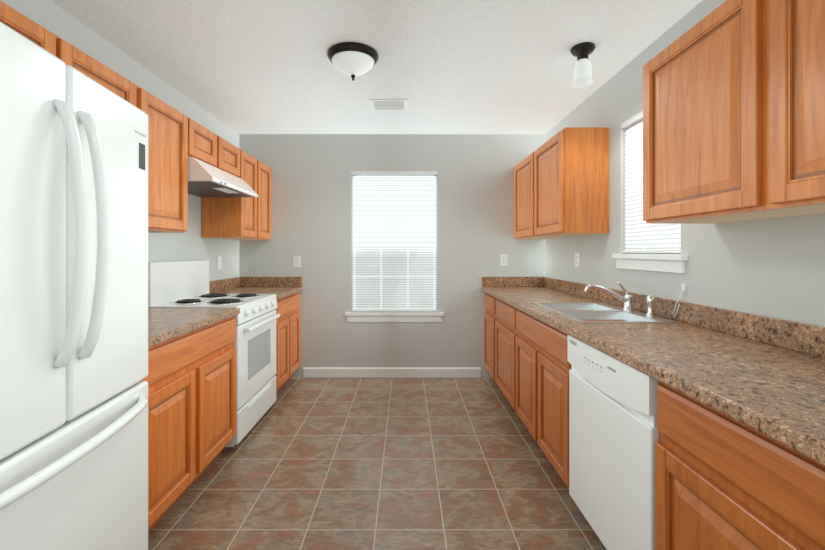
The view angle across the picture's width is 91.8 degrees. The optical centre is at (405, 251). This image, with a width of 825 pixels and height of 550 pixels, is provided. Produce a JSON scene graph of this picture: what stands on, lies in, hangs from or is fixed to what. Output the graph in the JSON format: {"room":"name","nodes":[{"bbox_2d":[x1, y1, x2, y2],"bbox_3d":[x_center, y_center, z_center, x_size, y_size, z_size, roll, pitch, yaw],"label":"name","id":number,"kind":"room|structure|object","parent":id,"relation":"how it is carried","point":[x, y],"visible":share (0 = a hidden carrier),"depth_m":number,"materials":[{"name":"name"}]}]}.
{"room":"kitchen","nodes":[
{"label":"kitchen","id":0,"kind":"room"},
{"bbox_2d":[0,0,238,280],"bbox_3d":[-1.745,0.036,1.460,0.140,2.440,5.120,0,0,0],"label":"wall","id":1,"kind":"structure","parent":0,"point":[191,244],"depth_m":2.76,"materials":[{"name":"grey paint"}]},
{"bbox_2d":[0,1,55,55],"bbox_3d":[-1.510,-0.696,1.107,0.323,0.306,0.893,0,0,0],"label":"upper cabinet","id":2,"kind":"object","parent":1,"relation":"attached to","point":[28,28],"visible":0.31,"depth_m":1.43,"materials":[{"name":"brown wood"}]},
{"bbox_2d":[56,35,187,232],"bbox_3d":[-1.510,-0.483,2.021,0.323,0.731,0.925,0,0,0],"label":"upper cabinet","id":3,"kind":"object","parent":1,"relation":"attached to","point":[167,168],"visible":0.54,"depth_m":2.19,"materials":[{"name":"brown wood"}]},
{"bbox_2d":[188,117,239,176],"bbox_3d":[-1.510,-0.724,2.875,0.323,0.251,0.774,0,0,0],"label":"upper cabinet","id":4,"kind":"object","parent":1,"relation":"attached to","point":[207,146],"visible":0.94,"depth_m":2.80,"materials":[{"name":"brown wood"}]},
{"bbox_2d":[188,157,257,196],"bbox_3d":[-1.437,-0.516,2.875,0.469,0.152,0.766,0,0,0],"label":"range hood","id":5,"kind":"object","parent":4,"relation":"attached to","point":[205,179],"visible":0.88,"depth_m":2.73,"materials":[{"name":"white metal"}]},
{"bbox_2d":[217,256,220,268],"bbox_3d":[-1.671,0.096,3.580,0.008,0.115,0.072,0,0,0],"label":"outlet","id":6,"kind":"object","parent":1,"relation":"attached to","point":[218,262],"visible":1,"depth_m":3.57,"materials":[{"name":"white plastic"}]},
{"bbox_2d":[201,149,270,239],"bbox_3d":[-1.510,-0.483,3.642,0.323,0.731,0.750,0,0,0],"label":"upper cabinet","id":7,"kind":"object","parent":1,"relation":"attached to","point":[239,218],"visible":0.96,"depth_m":3.37,"materials":[{"name":"brown wood"}]},
{"bbox_2d":[50,0,701,133],"bbox_3d":[-0.140,-1.234,1.460,3.350,0.100,5.400,0,0,0],"label":"ceiling","id":8,"kind":"structure","parent":0,"point":[441,66],"depth_m":2.40,"materials":[{"name":"white paint"}]},
{"bbox_2d":[327,42,377,80],"bbox_3d":[-0.318,-1.106,2.404,0.304,0.156,0.304,0,0,0],"label":"dome ceiling light","id":9,"kind":"object","parent":8,"relation":"attached to","point":[352,59],"visible":1,"depth_m":2.32,"materials":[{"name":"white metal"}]},
{"bbox_2d":[369,99,407,109],"bbox_3d":[-0.135,-1.179,3.210,0.300,0.010,0.220,0,0,0],"label":"ceiling vent","id":10,"kind":"object","parent":8,"relation":"in","point":[388,104],"visible":1,"depth_m":3.19,"materials":[{"name":"white metal"}]},
{"bbox_2d":[570,42,594,87],"bbox_3d":[1.025,-1.080,2.320,0.134,0.208,0.134,0,0,0],"label":"semi-flush ceiling light","id":11,"kind":"object","parent":8,"relation":"attached to","point":[581,52],"visible":0.98,"depth_m":2.29,"materials":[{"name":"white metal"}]},
{"bbox_2d":[148,377,606,549],"bbox_3d":[-0.140,1.306,1.460,3.350,0.100,5.400,0,0,0],"label":"floor","id":12,"kind":"structure","parent":0,"point":[384,464],"depth_m":2.20,"materials":[{"name":"tile"}]},
{"bbox_2d":[0,22,147,549],"bbox_3d":[-1.238,0.356,1.102,0.734,1.799,0.840,0,0,-5],"label":"refrigerator","id":13,"kind":"object","parent":12,"relation":"on","point":[73,306],"visible":1,"depth_m":1.10,"materials":[{"name":"white metal"}]},
{"bbox_2d":[141,308,239,532],"bbox_3d":[-1.355,0.752,2.038,0.635,1.008,0.927,0,0,0],"label":"base cabinet","id":14,"kind":"object","parent":12,"relation":"on","point":[190,378],"visible":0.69,"depth_m":1.95,"materials":[{"name":"brown wood"}]},
{"bbox_2d":[148,260,279,450],"bbox_3d":[-1.336,0.661,2.884,0.666,1.190,0.757,0,0,0],"label":"electric range","id":15,"kind":"object","parent":12,"relation":"on","point":[178,284],"visible":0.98,"depth_m":2.76,"materials":[{"name":"white metal"}]},
{"bbox_2d":[209,277,302,392],"bbox_3d":[-1.355,0.752,3.641,0.635,1.008,0.752,0,0,0],"label":"base cabinet","id":16,"kind":"object","parent":12,"relation":"on","point":[286,290],"visible":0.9,"depth_m":3.65,"materials":[{"name":"brown wood"}]},
{"bbox_2d":[484,293,492,377],"bbox_3d":[1.083,0.822,3.760,0.618,0.867,0.515,0,0,0],"label":"base cabinet","id":17,"kind":"object","parent":12,"relation":"on","point":[488,301],"depth_m":3.77,"materials":[{"name":"brown wood"}]},
{"bbox_2d":[493,297,508,400],"bbox_3d":[1.083,0.822,3.140,0.618,0.867,0.725,0,0,0],"label":"base cabinet","id":18,"kind":"object","parent":12,"relation":"on","point":[500,310],"depth_m":3.26,"materials":[{"name":"brown wood"}]},
{"bbox_2d":[509,305,571,487],"bbox_3d":[1.083,0.822,2.409,0.618,0.867,1.014,0,0,0],"label":"base cabinet","id":19,"kind":"object","parent":12,"relation":"on","point":[539,367],"depth_m":2.30,"materials":[{"name":"brown wood"}]},
{"bbox_2d":[567,335,658,549],"bbox_3d":[1.065,0.824,1.581,0.599,0.864,0.638,0,0,0],"label":"dishwasher","id":20,"kind":"object","parent":12,"relation":"on","point":[613,435],"visible":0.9,"depth_m":1.49,"materials":[{"name":"white plastic"}]},
{"bbox_2d":[655,385,824,549],"bbox_3d":[1.083,0.822,0.854,0.618,0.867,0.809,0,0,0],"label":"base cabinet","id":21,"kind":"object","parent":12,"relation":"on","point":[740,455],"depth_m":0.97,"materials":[{"name":"brown wood"}]},
{"bbox_2d":[481,285,824,468],"bbox_3d":[1.074,0.368,2.233,0.635,0.040,3.568,0,0,0],"label":"countertop","id":22,"kind":"structure","parent":21,"relation":"on","point":[777,393],"depth_m":1.23,"materials":[{"name":"brown stone"}]},
{"bbox_2d":[533,301,672,320],"bbox_3d":[1.102,0.435,2.329,0.479,0.185,0.754,0,0,0],"label":"sink","id":23,"kind":"object","parent":22,"relation":"in","point":[574,309],"depth_m":2.31,"materials":[{"name":"silver metal"}]},
{"bbox_2d":[581,281,636,308],"bbox_3d":[1.181,0.254,2.329,0.286,0.177,0.060,0,0,0],"label":"faucet","id":24,"kind":"object","parent":22,"relation":"on","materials":[{"name":"silver metal"}]},
{"bbox_2d":[641,294,656,316],"bbox_3d":[1.294,0.285,2.119,0.044,0.115,0.044,0,0,0],"label":"sprayer","id":25,"kind":"object","parent":22,"relation":"on","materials":[{"name":"silver metal"}]},
{"bbox_2d":[671,284,685,317],"bbox_3d":[1.376,0.249,2.021,0.033,0.176,0.063,0,0,0],"label":"cord","id":26,"kind":"object","parent":22,"relation":"on","point":[683,287],"visible":1,"depth_m":2.00,"materials":[{"name":"white plastic"}]},
{"bbox_2d":[239,134,544,376],"bbox_3d":[-0.140,0.036,4.090,3.350,2.440,0.140,0,0,0],"label":"wall","id":27,"kind":"structure","parent":0,"point":[311,200],"depth_m":4.02,"materials":[{"name":"grey paint"}]},
{"bbox_2d":[293,256,300,266],"bbox_3d":[-1.095,0.096,4.016,0.072,0.115,0.008,0,0,0],"label":"electrical outlet","id":28,"kind":"object","parent":27,"relation":"attached to","point":[296,261],"visible":1,"depth_m":4.01,"materials":[{"name":"white plastic"}]},
{"bbox_2d":[303,368,480,377],"bbox_3d":[-0.140,1.208,4.011,1.780,0.095,0.018,0,0,0],"label":"baseboard","id":29,"kind":"structure","parent":27,"relation":"attached to","point":[391,372],"depth_m":4.01,"materials":[{"name":"white paint"}]},
{"bbox_2d":[351,171,437,311],"bbox_3d":[-0.116,-0.101,4.090,0.880,1.433,0.140,0,0,0],"label":"window","id":30,"kind":"structure","parent":27,"relation":"in","point":[394,241],"depth_m":4.04,"materials":[{"name":"white paint"}]},
{"bbox_2d":[345,312,443,321],"bbox_3d":[-0.116,0.653,4.035,0.988,0.095,0.090,0,0,0],"label":"window sill","id":31,"kind":"structure","parent":27,"relation":"attached to","point":[394,316],"depth_m":4.01,"materials":[{"name":"white paint"}]},
{"bbox_2d":[500,254,507,265],"bbox_3d":[0.985,0.081,4.016,0.072,0.115,0.008,0,0,0],"label":"electrical outlet","id":32,"kind":"object","parent":27,"relation":"attached to","point":[503,259],"visible":1,"depth_m":4.01,"materials":[{"name":"white plastic"}]},
{"bbox_2d":[482,277,544,284],"bbox_3d":[1.066,0.298,4.006,0.610,0.100,0.022,0,0,0],"label":"backsplash","id":33,"kind":"structure","parent":27,"relation":"attached to","point":[485,280],"depth_m":4.00,"materials":[{"name":"brown stone"}]},
{"bbox_2d":[545,0,824,326],"bbox_3d":[1.465,0.036,1.460,0.140,2.440,5.120,0,0,0],"label":"wall","id":34,"kind":"structure","parent":0,"point":[772,267],"depth_m":1.88,"materials":[{"name":"grey paint"}]},
{"bbox_2d":[514,155,529,238],"bbox_3d":[1.231,-0.491,3.687,0.323,0.725,0.662,0,0,0],"label":"upper cabinet","id":35,"kind":"object","parent":34,"relation":"attached to","point":[521,170],"depth_m":3.68,"materials":[{"name":"brown wood"}]},
{"bbox_2d":[530,127,608,238],"bbox_3d":[1.231,-0.491,3.049,0.323,0.725,0.614,0,0,0],"label":"upper cabinet","id":36,"kind":"object","parent":34,"relation":"attached to","point":[561,183],"depth_m":2.74,"materials":[{"name":"brown wood"}]},
{"bbox_2d":[575,253,578,266],"bbox_3d":[1.391,0.066,3.260,0.008,0.115,0.072,0,0,0],"label":"outlet","id":37,"kind":"object","parent":34,"relation":"attached to","point":[576,259],"visible":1,"depth_m":3.25,"materials":[{"name":"white plastic"}]},
{"bbox_2d":[612,254,687,272],"bbox_3d":[1.409,0.059,2.315,0.092,0.095,0.670,0,0,0],"label":"window sill","id":38,"kind":"structure","parent":34,"relation":"attached to","point":[674,263],"depth_m":2.22,"materials":[{"name":"white paint"}]},
{"bbox_2d":[621,110,680,253],"bbox_3d":[1.465,-0.407,2.315,0.140,0.856,0.572,0,0,0],"label":"window","id":39,"kind":"structure","parent":34,"relation":"in","point":[623,185],"depth_m":2.60,"materials":[{"name":"white paint"}]},
{"bbox_2d":[621,111,680,252],"bbox_3d":[1.417,-0.413,2.315,0.040,0.837,0.562,0,0,0],"label":"window blinds","id":40,"kind":"object","parent":39,"relation":"attached to","point":[642,236],"visible":0.38,"depth_m":2.44,"materials":[{"name":"white plastic"}]},
{"bbox_2d":[545,277,824,356],"bbox_3d":[1.381,0.298,2.233,0.021,0.100,3.568,0,0,0],"label":"backsplash","id":41,"kind":"structure","parent":34,"relation":"attached to","point":[803,337],"depth_m":1.62,"materials":[{"name":"brown stone"}]},
{"bbox_2d":[643,0,788,223],"bbox_3d":[1.231,-0.491,1.507,0.323,0.725,0.615,0,0,0],"label":"upper cabinet","id":42,"kind":"object","parent":34,"relation":"attached to","point":[733,110],"depth_m":1.45,"materials":[{"name":"brown wood"}]},
{"bbox_2d":[755,0,824,215],"bbox_3d":[1.231,-0.491,0.875,0.323,0.725,0.650,0,0,0],"label":"upper cabinet","id":43,"kind":"object","parent":34,"relation":"attached to","point":[790,34],"depth_m":1.12,"materials":[{"name":"brown wood"}]}
]}

